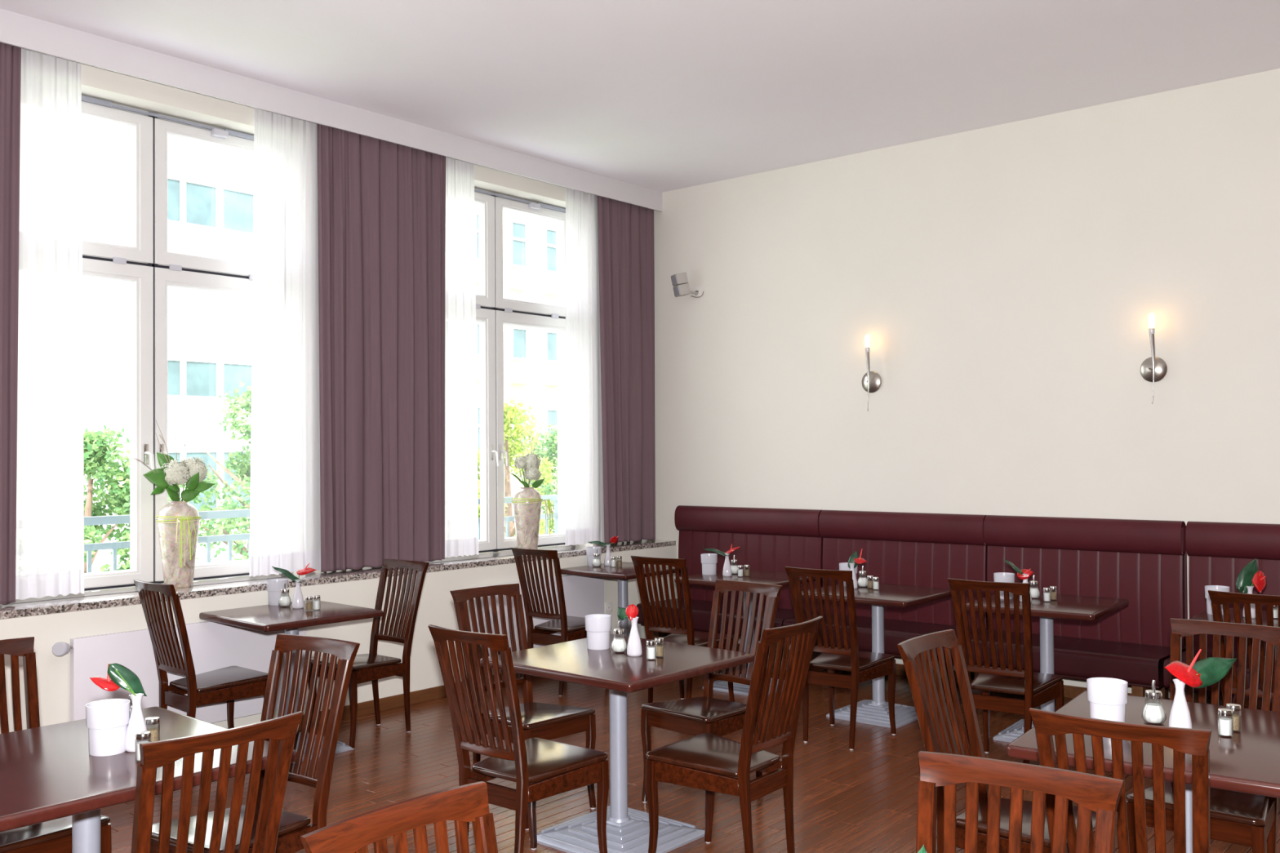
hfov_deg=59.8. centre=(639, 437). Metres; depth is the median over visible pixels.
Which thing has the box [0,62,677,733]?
wall
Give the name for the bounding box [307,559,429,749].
dining chair
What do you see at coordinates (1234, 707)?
pepper shaker
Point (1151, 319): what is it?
bulb
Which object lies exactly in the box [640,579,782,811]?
dining chair
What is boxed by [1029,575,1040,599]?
sugar dispenser
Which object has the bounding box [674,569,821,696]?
pedestal table
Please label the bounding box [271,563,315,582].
anthurium
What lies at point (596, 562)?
sugar dispenser
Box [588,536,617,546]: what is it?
anthurium
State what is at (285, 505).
sheer curtain
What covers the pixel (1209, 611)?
cup
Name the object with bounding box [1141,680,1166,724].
sugar dispenser
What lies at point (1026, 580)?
bud vase
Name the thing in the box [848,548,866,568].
anthurium
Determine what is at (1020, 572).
anthurium
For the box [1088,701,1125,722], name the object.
cup
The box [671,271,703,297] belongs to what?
loudspeaker
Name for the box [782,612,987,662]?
seat cushion
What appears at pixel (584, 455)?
sheer curtain
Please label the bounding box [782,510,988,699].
banquette
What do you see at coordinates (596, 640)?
cup
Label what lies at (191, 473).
hydrangea bouquet
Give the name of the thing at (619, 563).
pepper shaker
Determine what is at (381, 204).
drape
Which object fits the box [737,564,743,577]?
salt shaker
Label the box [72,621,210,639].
grille
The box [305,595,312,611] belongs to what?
pepper shaker
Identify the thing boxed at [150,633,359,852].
dining chair
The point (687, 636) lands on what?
dining chair
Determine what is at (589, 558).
cup
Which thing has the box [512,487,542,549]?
vase
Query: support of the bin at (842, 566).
on the pedestal table at (875, 712)
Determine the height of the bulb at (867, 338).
0.134 m
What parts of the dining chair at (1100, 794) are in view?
post, rail, post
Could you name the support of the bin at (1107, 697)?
on the pedestal table at (1248, 761)
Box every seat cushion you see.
[635,598,819,641]
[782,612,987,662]
[956,628,1186,687]
[1163,649,1265,696]
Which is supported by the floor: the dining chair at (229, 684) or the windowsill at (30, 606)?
the dining chair at (229, 684)
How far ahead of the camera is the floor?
5.34 m
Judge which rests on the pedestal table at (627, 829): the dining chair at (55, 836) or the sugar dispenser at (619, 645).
the sugar dispenser at (619, 645)
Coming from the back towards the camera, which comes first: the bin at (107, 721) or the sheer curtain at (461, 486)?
the sheer curtain at (461, 486)
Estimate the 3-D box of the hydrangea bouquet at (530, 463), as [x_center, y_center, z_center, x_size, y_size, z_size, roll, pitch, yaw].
[-0.860,0.022,8.332,0.414,0.781,0.142,0,-1,-31]
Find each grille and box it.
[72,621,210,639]
[472,574,572,587]
[671,275,677,284]
[672,285,679,296]
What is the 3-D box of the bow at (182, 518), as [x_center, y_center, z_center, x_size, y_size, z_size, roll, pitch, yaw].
[-2.551,0.572,6.199,0.309,0.279,0.239,-1,-1,40]
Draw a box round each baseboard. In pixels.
[299,673,535,728]
[737,643,1208,704]
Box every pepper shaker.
[144,716,159,742]
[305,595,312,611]
[616,555,622,566]
[654,637,664,657]
[743,564,750,576]
[866,575,874,588]
[1049,586,1057,600]
[1226,703,1241,731]
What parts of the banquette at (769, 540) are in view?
leg, channel panel, channel panel, channel panel, channel panel, channel panel, channel panel, channel panel, leg, channel panel, channel panel, channel panel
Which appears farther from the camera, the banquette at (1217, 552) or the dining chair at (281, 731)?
the banquette at (1217, 552)
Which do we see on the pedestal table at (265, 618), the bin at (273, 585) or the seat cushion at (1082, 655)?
the bin at (273, 585)
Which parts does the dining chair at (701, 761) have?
leg, leg, seat, post, rail, rail, post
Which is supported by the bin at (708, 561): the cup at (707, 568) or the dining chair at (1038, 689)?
the cup at (707, 568)
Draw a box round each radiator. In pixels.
[52,621,306,723]
[470,574,604,656]
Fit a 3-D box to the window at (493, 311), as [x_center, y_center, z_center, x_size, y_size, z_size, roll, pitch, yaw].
[-1.079,-0.490,8.302,0.137,2.684,1.720,-1,-1,40]
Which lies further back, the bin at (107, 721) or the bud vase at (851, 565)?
the bud vase at (851, 565)
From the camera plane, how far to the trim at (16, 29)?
6.62 m
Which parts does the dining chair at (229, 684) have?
post, rail, rail, post, seat, leg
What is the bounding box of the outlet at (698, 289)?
[693,285,702,297]
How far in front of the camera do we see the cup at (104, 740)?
3.12 m
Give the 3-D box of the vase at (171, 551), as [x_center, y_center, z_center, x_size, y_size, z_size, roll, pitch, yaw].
[-2.578,0.595,6.221,0.218,0.478,0.218,-1,-1,40]
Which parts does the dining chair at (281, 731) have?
post, rail, post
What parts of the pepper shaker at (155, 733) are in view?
glass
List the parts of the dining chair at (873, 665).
post, rail, leg, rail, seat, post, leg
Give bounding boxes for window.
[81,95,253,591]
[474,187,565,553]
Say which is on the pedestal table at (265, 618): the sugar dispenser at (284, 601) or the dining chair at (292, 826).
the sugar dispenser at (284, 601)
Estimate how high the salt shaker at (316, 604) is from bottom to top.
0.079 m
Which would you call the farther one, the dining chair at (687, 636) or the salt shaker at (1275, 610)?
the dining chair at (687, 636)
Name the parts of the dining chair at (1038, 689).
post, leg, rail, rail, seat, post, leg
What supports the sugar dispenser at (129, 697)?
on the pedestal table at (47, 773)
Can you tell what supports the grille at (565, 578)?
attached to the radiator at (584, 596)
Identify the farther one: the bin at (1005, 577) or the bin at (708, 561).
the bin at (708, 561)
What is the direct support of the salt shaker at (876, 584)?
on the pedestal table at (875, 712)
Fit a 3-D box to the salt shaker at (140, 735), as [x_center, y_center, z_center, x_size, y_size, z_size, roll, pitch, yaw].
[-1.370,0.852,3.069,0.041,0.079,0.040,0,-1,-4]
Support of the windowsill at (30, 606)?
attached to the wall at (436, 607)
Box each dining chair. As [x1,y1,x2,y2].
[0,636,111,852]
[131,711,303,852]
[133,578,267,728]
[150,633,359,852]
[299,781,497,852]
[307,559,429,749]
[427,624,608,852]
[449,583,595,830]
[511,547,586,696]
[630,555,734,703]
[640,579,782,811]
[645,616,822,852]
[784,566,896,750]
[896,629,1115,852]
[915,751,1124,852]
[946,578,1064,764]
[1029,707,1211,852]
[1126,618,1279,852]
[1208,590,1279,711]
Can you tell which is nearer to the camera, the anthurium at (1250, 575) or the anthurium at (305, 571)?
the anthurium at (1250, 575)
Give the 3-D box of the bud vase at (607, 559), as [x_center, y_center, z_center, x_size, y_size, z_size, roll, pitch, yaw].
[-0.237,0.879,8.314,0.064,0.158,0.064,-1,-1,26]
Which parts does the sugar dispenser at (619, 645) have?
glass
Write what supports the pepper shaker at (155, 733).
on the pedestal table at (47, 773)
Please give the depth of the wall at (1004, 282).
7.48 m
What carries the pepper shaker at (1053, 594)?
on the pedestal table at (1088, 608)
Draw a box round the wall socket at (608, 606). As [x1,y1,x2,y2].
[604,602,612,613]
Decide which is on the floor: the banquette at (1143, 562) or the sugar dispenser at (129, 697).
the banquette at (1143, 562)
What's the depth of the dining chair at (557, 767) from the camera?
4.03 m
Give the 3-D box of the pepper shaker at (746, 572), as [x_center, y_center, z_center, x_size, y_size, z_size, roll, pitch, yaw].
[0.724,0.900,7.533,0.040,0.079,0.041,0,-1,-6]
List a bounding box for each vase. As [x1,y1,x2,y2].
[124,693,148,752]
[157,500,199,588]
[292,578,304,608]
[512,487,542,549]
[604,544,612,566]
[626,617,642,656]
[722,553,732,576]
[848,562,857,589]
[1019,573,1031,602]
[1168,679,1192,728]
[1242,586,1255,618]
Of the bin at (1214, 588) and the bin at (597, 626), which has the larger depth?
the bin at (1214, 588)
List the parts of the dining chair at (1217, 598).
post, rail, rail, seat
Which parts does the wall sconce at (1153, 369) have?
stem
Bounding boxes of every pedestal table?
[0,706,297,852]
[199,600,382,764]
[480,634,754,852]
[560,561,680,636]
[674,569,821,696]
[801,582,951,728]
[966,592,1128,742]
[1006,690,1279,852]
[1189,608,1278,657]
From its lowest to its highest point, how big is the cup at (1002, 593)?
0.080 m
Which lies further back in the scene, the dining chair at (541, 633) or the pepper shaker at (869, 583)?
the dining chair at (541, 633)
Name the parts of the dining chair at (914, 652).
post, rail, post, seat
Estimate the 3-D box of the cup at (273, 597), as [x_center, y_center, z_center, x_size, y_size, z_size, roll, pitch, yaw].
[-2.049,0.902,6.288,0.101,0.080,0.101,-1,-1,36]
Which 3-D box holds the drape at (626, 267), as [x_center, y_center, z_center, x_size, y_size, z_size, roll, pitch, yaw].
[-0.100,-0.587,9.066,0.056,2.872,0.710,-1,-1,40]
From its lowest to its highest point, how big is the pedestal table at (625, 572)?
0.750 m
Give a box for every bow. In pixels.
[155,515,201,568]
[511,497,553,535]
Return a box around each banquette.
[635,505,823,675]
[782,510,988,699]
[956,515,1187,699]
[1163,521,1279,706]
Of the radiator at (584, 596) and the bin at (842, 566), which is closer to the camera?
the bin at (842, 566)
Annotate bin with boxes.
[85,698,130,756]
[266,578,288,605]
[585,613,611,649]
[586,546,601,566]
[700,553,717,574]
[839,562,857,586]
[993,572,1014,599]
[1086,677,1128,722]
[1204,585,1230,615]
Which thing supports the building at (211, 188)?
on the ground
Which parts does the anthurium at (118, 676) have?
stem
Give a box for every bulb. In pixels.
[864,333,870,351]
[1147,312,1155,333]
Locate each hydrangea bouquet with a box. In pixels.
[124,417,214,502]
[503,391,545,488]
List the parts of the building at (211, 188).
pane, pane, pane, pane, pane, pane, pane, pane, pane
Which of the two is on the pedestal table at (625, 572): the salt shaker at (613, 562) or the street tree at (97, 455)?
the salt shaker at (613, 562)
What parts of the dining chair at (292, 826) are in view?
seat, post, rail, rail, post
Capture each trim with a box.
[0,8,662,211]
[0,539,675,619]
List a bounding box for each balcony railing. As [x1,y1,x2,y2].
[60,509,249,595]
[478,494,557,552]
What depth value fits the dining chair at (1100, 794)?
2.20 m
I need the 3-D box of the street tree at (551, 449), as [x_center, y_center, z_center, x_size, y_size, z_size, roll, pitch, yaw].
[-1.226,1.812,16.483,1.833,4.043,2.084,-1,-1,16]
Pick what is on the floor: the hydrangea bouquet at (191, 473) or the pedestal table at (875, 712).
the pedestal table at (875, 712)
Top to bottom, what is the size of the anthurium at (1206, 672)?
0.208 m
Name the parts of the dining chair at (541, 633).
post, rail, rail, seat, post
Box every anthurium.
[89,663,146,696]
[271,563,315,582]
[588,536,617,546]
[617,604,638,621]
[703,543,739,555]
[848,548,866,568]
[917,844,927,852]
[1003,559,1033,579]
[1164,648,1236,688]
[1235,558,1266,593]
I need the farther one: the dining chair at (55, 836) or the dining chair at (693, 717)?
the dining chair at (693, 717)
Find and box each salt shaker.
[134,731,151,762]
[312,595,320,610]
[610,556,616,567]
[646,640,656,660]
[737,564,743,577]
[872,577,879,589]
[1043,587,1050,601]
[1217,707,1233,736]
[1272,604,1278,617]
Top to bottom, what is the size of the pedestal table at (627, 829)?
0.750 m
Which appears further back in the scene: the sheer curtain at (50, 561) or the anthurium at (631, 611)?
the sheer curtain at (50, 561)
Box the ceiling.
[0,0,1279,192]
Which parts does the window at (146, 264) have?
sash, sash, handle, lever, handle, opener rail, sash, sash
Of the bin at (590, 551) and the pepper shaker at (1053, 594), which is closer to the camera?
the pepper shaker at (1053, 594)
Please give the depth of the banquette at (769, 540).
8.54 m
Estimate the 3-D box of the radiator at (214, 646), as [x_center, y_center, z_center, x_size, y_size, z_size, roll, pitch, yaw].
[-2.389,1.266,5.913,0.119,0.547,1.410,-1,-1,40]
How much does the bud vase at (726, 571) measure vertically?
0.158 m
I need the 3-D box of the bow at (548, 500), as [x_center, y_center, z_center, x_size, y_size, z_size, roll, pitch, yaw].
[-0.815,0.590,8.348,0.301,0.279,0.239,0,-1,-21]
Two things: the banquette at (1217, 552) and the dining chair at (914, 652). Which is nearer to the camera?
the dining chair at (914, 652)
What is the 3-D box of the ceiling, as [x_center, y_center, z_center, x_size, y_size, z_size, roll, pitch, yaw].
[0.295,-2.275,1.149,11.760,0.200,12.909,-1,-1,40]
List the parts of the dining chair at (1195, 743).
post, rail, post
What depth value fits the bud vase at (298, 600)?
6.11 m
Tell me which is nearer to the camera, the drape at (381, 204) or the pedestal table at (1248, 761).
the pedestal table at (1248, 761)
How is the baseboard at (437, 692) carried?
attached to the wall at (436, 607)
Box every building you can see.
[81,116,253,591]
[474,204,557,553]
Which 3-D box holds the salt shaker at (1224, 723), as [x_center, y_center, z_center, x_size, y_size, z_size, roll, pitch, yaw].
[1.709,0.832,3.251,0.041,0.079,0.040,-1,-1,20]
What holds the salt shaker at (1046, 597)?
on the pedestal table at (1088, 608)
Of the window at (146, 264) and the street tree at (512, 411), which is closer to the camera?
the window at (146, 264)
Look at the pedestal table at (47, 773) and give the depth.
3.02 m
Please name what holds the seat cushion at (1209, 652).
on the banquette at (1217, 552)
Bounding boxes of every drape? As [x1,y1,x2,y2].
[0,42,21,604]
[317,124,445,572]
[597,195,655,543]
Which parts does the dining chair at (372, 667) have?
leg, leg, seat, post, rail, rail, post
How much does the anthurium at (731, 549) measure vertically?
0.179 m
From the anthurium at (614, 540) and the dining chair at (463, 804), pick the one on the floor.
the dining chair at (463, 804)
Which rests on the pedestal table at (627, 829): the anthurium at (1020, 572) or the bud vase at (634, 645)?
the bud vase at (634, 645)
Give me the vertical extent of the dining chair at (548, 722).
0.965 m
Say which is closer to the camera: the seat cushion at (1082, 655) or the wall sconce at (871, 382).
the seat cushion at (1082, 655)
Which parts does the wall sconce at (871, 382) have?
stem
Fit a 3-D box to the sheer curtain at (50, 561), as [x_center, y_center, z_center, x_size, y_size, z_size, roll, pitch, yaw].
[-3.023,-0.619,5.662,0.021,2.862,0.385,-1,-1,40]
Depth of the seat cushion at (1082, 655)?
6.53 m
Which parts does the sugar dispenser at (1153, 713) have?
spout, glass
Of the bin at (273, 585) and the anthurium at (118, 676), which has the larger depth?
the bin at (273, 585)
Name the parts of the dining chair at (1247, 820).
leg, post, seat, rail, leg, post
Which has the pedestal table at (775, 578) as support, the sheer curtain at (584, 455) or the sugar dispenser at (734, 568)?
the sugar dispenser at (734, 568)
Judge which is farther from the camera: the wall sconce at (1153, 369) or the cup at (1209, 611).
the wall sconce at (1153, 369)
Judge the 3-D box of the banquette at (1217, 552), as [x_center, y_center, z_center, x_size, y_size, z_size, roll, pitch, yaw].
[3.585,1.067,6.026,1.242,1.161,0.643,-1,-1,40]
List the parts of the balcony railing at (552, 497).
rail, handrail, post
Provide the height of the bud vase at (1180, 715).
0.158 m
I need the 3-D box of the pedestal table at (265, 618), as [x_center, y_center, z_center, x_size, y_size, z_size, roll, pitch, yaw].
[-1.875,1.312,5.997,0.707,0.750,0.699,-1,-1,42]
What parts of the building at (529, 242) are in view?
pane, pane, pane, pane, pane, pane, pane, pane, pane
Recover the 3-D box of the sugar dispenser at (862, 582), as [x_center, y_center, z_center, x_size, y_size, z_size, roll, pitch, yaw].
[1.380,0.860,6.894,0.072,0.132,0.070,0,-1,0]
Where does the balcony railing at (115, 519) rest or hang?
on the ground
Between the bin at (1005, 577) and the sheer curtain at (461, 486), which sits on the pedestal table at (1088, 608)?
the bin at (1005, 577)
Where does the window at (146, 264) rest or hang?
in the wall at (436, 607)
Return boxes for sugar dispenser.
[127,695,132,724]
[278,582,291,606]
[591,549,601,567]
[610,621,627,653]
[730,555,738,573]
[857,565,866,587]
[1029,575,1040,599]
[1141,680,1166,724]
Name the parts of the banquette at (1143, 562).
leg, channel panel, channel panel, channel panel, channel panel, seat frame, channel panel, channel panel, channel panel, channel panel, leg, channel panel, leg, channel panel, frame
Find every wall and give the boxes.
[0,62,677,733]
[653,68,1279,703]
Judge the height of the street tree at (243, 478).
4.450 m
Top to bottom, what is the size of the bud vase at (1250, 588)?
0.158 m
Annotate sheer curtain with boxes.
[15,48,84,599]
[248,107,320,577]
[444,156,479,557]
[564,187,602,546]
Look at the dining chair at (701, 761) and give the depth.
4.13 m
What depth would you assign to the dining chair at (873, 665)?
6.01 m
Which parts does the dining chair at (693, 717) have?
leg, seat, leg, post, rail, rail, post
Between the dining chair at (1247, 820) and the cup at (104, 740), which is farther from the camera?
the dining chair at (1247, 820)
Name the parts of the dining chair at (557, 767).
post, rail, rail, post, leg, seat, leg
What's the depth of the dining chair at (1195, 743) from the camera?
2.56 m
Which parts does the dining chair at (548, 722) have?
post, rail, rail, post, leg, seat, leg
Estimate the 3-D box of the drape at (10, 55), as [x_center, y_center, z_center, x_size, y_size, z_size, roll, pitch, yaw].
[-3.378,-0.619,5.164,0.066,2.872,0.947,-1,-1,40]
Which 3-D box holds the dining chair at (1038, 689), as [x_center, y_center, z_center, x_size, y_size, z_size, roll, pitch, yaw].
[1.820,1.171,5.538,0.412,0.965,0.582,-1,-1,35]
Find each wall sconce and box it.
[861,333,881,411]
[1139,312,1167,404]
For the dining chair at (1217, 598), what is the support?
on the floor
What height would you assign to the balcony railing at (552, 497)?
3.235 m
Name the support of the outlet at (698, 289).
attached to the wall at (1004, 282)
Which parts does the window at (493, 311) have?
sash, sash, handle, lever, handle, lever, opener rail, sash, sash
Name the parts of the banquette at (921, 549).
leg, channel panel, channel panel, channel panel, seat frame, channel panel, channel panel, channel panel, channel panel, channel panel, leg, channel panel, leg, channel panel, frame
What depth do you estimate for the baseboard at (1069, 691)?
7.15 m
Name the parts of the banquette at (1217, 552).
channel panel, seat frame, leg, leg, channel panel, channel panel, channel panel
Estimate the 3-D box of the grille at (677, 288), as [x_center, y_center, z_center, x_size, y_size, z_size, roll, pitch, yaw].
[0.295,-1.187,9.024,0.020,0.072,0.096,0,-1,-22]
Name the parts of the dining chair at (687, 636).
post, rail, rail, leg, post, seat, leg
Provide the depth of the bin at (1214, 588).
5.65 m
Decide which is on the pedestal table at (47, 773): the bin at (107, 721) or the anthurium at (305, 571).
the bin at (107, 721)
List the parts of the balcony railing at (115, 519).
rail, handrail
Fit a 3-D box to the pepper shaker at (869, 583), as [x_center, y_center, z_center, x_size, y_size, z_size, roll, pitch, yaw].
[1.414,0.885,6.830,0.040,0.079,0.041,-1,-1,31]
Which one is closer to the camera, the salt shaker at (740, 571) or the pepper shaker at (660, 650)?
the pepper shaker at (660, 650)
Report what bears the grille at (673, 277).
attached to the loudspeaker
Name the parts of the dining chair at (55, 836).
rail, post, seat, leg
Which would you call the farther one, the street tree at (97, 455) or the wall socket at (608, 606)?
the street tree at (97, 455)
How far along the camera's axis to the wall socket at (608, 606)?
8.55 m
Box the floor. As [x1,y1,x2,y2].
[101,664,1279,852]
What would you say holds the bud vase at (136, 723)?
on the pedestal table at (47, 773)
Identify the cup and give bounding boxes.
[88,724,127,756]
[267,591,286,605]
[586,555,600,566]
[586,631,609,649]
[702,563,716,574]
[1000,591,1013,599]
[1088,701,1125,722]
[1206,599,1223,615]
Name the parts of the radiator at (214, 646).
thermostat knob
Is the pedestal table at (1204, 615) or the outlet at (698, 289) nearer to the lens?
the pedestal table at (1204, 615)
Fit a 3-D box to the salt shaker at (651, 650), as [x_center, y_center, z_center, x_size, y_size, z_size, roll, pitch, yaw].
[0.046,0.862,4.520,0.041,0.079,0.040,-1,-1,16]
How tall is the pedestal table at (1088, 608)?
0.750 m
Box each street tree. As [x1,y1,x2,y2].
[58,423,171,595]
[178,381,251,581]
[477,398,554,553]
[504,423,557,547]
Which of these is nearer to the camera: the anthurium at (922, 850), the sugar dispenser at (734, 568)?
the anthurium at (922, 850)
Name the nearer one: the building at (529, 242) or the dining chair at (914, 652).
the dining chair at (914, 652)
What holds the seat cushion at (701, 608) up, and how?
on the banquette at (769, 540)

